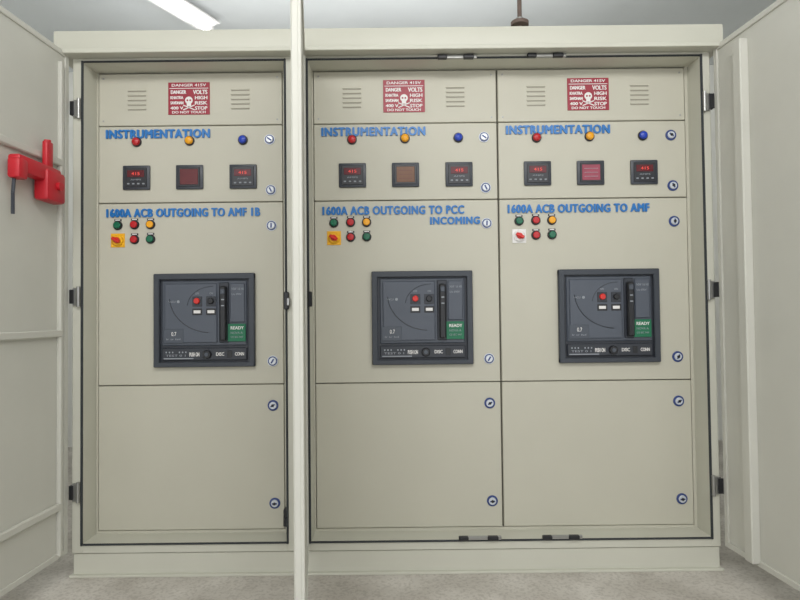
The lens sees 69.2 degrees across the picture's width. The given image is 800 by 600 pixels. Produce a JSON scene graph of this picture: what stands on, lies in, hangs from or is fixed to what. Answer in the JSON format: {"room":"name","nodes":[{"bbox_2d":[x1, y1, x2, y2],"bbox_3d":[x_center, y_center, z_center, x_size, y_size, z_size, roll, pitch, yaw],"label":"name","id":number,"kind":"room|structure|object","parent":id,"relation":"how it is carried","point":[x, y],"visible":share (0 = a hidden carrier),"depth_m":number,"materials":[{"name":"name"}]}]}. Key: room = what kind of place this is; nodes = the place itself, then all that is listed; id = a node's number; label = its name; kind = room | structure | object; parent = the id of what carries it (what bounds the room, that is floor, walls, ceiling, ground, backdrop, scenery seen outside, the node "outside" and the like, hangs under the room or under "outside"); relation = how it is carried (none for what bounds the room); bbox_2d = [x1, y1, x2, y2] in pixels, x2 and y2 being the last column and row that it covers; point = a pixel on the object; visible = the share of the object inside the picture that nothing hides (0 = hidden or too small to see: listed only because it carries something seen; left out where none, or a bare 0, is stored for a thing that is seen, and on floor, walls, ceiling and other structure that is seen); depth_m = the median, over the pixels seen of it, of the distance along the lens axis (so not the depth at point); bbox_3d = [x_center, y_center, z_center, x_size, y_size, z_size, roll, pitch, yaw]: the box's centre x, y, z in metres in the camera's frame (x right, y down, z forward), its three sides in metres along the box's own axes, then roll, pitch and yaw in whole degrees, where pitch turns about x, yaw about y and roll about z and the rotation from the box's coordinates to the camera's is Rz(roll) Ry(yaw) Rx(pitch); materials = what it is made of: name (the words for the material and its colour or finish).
{"room":"electrical room","nodes":[
{"label":"electrical room","id":0,"kind":"room"},
{"bbox_2d":[0,0,776,71],"bbox_3d":[-0.022,-1.991,1.317,5.600,0.100,6.900,-1,-1,0],"label":"ceiling","id":1,"kind":"structure","parent":0,"point":[46,17],"depth_m":3.81,"materials":[{"name":"white paint"}]},
{"bbox_2d":[148,0,219,29],"bbox_3d":[-1.520,-1.823,3.294,0.190,0.110,1.250,-1,-1,25],"label":"fluorescent light","id":2,"kind":"object","parent":1,"relation":"attached to","point":[187,12],"visible":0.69,"depth_m":3.65,"materials":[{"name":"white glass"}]},
{"bbox_2d":[68,65,722,446],"bbox_3d":[-0.004,-0.362,4.680,5.600,3.000,0.100,-1,-1,0],"label":"wall","id":3,"kind":"structure","parent":0,"point":[713,146],"depth_m":4.63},
{"bbox_2d":[0,440,799,599],"bbox_3d":[0.012,1.108,1.244,5.600,0.100,6.900,-1,-1,0],"label":"floor","id":4,"kind":"structure","parent":0,"point":[740,579],"depth_m":2.18,"materials":[{"name":"concrete"}]},
{"bbox_2d":[0,5,293,596],"bbox_3d":[-0.889,0.011,2.327,1.043,2.163,1.769,-1,-1,0],"label":"tall cabinet","id":5,"kind":"object","parent":4,"relation":"on","point":[177,471],"visible":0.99,"depth_m":2.40,"materials":[{"name":"beige metal"}]},
{"bbox_2d":[7,139,64,213],"bbox_3d":[-1.294,-0.441,2.079,0.066,0.306,0.265,-1,-1,0],"label":"clamp","id":6,"kind":"object","parent":5,"relation":"attached to","point":[49,183],"visible":1,"depth_m":2.10,"materials":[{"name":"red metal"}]},
{"bbox_2d":[123,165,149,189],"bbox_3d":[-1.103,-0.512,2.425,0.114,0.102,0.016,-1,-1,0],"label":"meter","id":7,"kind":"object","parent":5,"relation":"attached to","point":[134,177],"visible":1,"depth_m":2.42,"materials":[{"name":"black plastic"}]},
{"bbox_2d":[168,82,209,114],"bbox_3d":[-0.887,-0.848,2.439,0.175,0.137,0.004,-1,-1,0],"label":"sign","id":8,"kind":"object","parent":5,"relation":"attached to","point":[184,98],"visible":1,"depth_m":2.44,"materials":[{"name":"red plastic"}]},
{"bbox_2d":[176,165,202,188],"bbox_3d":[-0.881,-0.514,2.425,0.114,0.102,0.015,-1,-1,0],"label":"meter","id":9,"kind":"object","parent":5,"relation":"attached to","point":[187,176],"visible":1,"depth_m":2.42,"materials":[{"name":"plastic"}]},
{"bbox_2d":[153,273,255,367],"bbox_3d":[-0.811,0.083,2.397,0.418,0.388,0.044,-1,-1,0],"label":"air circuit breaker","id":10,"kind":"object","parent":5,"relation":"attached to","point":[200,319],"visible":1,"depth_m":2.40,"materials":[{"name":"black plastic"}]},
{"bbox_2d":[229,164,256,188],"bbox_3d":[-0.657,-0.517,2.425,0.114,0.102,0.016,-1,-1,0],"label":"meter","id":11,"kind":"object","parent":5,"relation":"attached to","point":[241,176],"visible":1,"depth_m":2.42,"materials":[{"name":"black plastic"}]},
{"bbox_2d":[290,0,799,599],"bbox_3d":[0.494,-0.004,2.333,1.784,2.163,1.707,-1,-1,0],"label":"tall cabinet","id":12,"kind":"object","parent":4,"relation":"on","point":[517,458],"visible":1,"depth_m":2.40,"materials":[{"name":"beige metal"}]},
{"bbox_2d":[339,163,365,187],"bbox_3d":[-0.199,-0.522,2.425,0.114,0.102,0.016,-1,-1,0],"label":"meter","id":13,"kind":"object","parent":12,"relation":"attached to","point":[351,175],"visible":1,"depth_m":2.42,"materials":[{"name":"black plastic"}]},
{"bbox_2d":[383,80,424,112],"bbox_3d":[0.017,-0.858,2.439,0.175,0.137,0.004,-1,-1,0],"label":"sign","id":14,"kind":"object","parent":12,"relation":"attached to","point":[398,95],"visible":1,"depth_m":2.44,"materials":[{"name":"red plastic"}]},
{"bbox_2d":[392,162,418,186],"bbox_3d":[0.023,-0.524,2.425,0.114,0.102,0.015,-1,-1,0],"label":"meter","id":15,"kind":"object","parent":12,"relation":"attached to","point":[403,174],"visible":1,"depth_m":2.42,"materials":[{"name":"plastic"}]},
{"bbox_2d":[371,270,473,364],"bbox_3d":[0.093,0.073,2.397,0.418,0.388,0.044,-1,-1,0],"label":"air circuit breaker","id":16,"kind":"object","parent":12,"relation":"attached to","point":[419,317],"visible":1,"depth_m":2.40,"materials":[{"name":"black plastic"}]},
{"bbox_2d":[445,162,472,185],"bbox_3d":[0.247,-0.527,2.425,0.114,0.102,0.016,-1,-1,0],"label":"meter","id":17,"kind":"object","parent":12,"relation":"attached to","point":[456,173],"visible":1,"depth_m":2.42,"materials":[{"name":"black plastic"}]},
{"bbox_2d":[511,0,528,25],"bbox_3d":[0.534,-1.498,2.606,0.090,0.837,0.090,-1,-1,0],"label":"cable conduit","id":18,"kind":"object","parent":12,"relation":"on","point":[519,21],"visible":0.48,"depth_m":2.59,"materials":[{"name":"metal"}]},
{"bbox_2d":[524,161,550,185],"bbox_3d":[0.576,-0.530,2.425,0.114,0.102,0.016,-1,-1,0],"label":"meter","id":19,"kind":"object","parent":12,"relation":"attached to","point":[536,173],"visible":1,"depth_m":2.42,"materials":[{"name":"black plastic"}]},
{"bbox_2d":[567,78,608,110],"bbox_3d":[0.791,-0.866,2.439,0.175,0.137,0.004,-1,-1,0],"label":"sign","id":20,"kind":"object","parent":12,"relation":"attached to","point":[582,93],"visible":1,"depth_m":2.44,"materials":[{"name":"red plastic"}]},
{"bbox_2d":[577,160,603,184],"bbox_3d":[0.798,-0.533,2.425,0.114,0.102,0.015,-1,-1,0],"label":"meter","id":21,"kind":"object","parent":12,"relation":"attached to","point":[588,172],"visible":1,"depth_m":2.42,"materials":[{"name":"plastic"}]},
{"bbox_2d":[557,268,660,362],"bbox_3d":[0.867,0.065,2.397,0.418,0.388,0.044,-1,-1,0],"label":"air circuit breaker","id":22,"kind":"object","parent":12,"relation":"attached to","point":[605,315],"visible":1,"depth_m":2.40,"materials":[{"name":"black plastic"}]},
{"bbox_2d":[630,160,657,183],"bbox_3d":[1.022,-0.535,2.425,0.114,0.102,0.016,-1,-1,0],"label":"meter","id":23,"kind":"object","parent":12,"relation":"attached to","point":[641,171],"visible":1,"depth_m":2.42,"materials":[{"name":"black plastic"}]}
]}

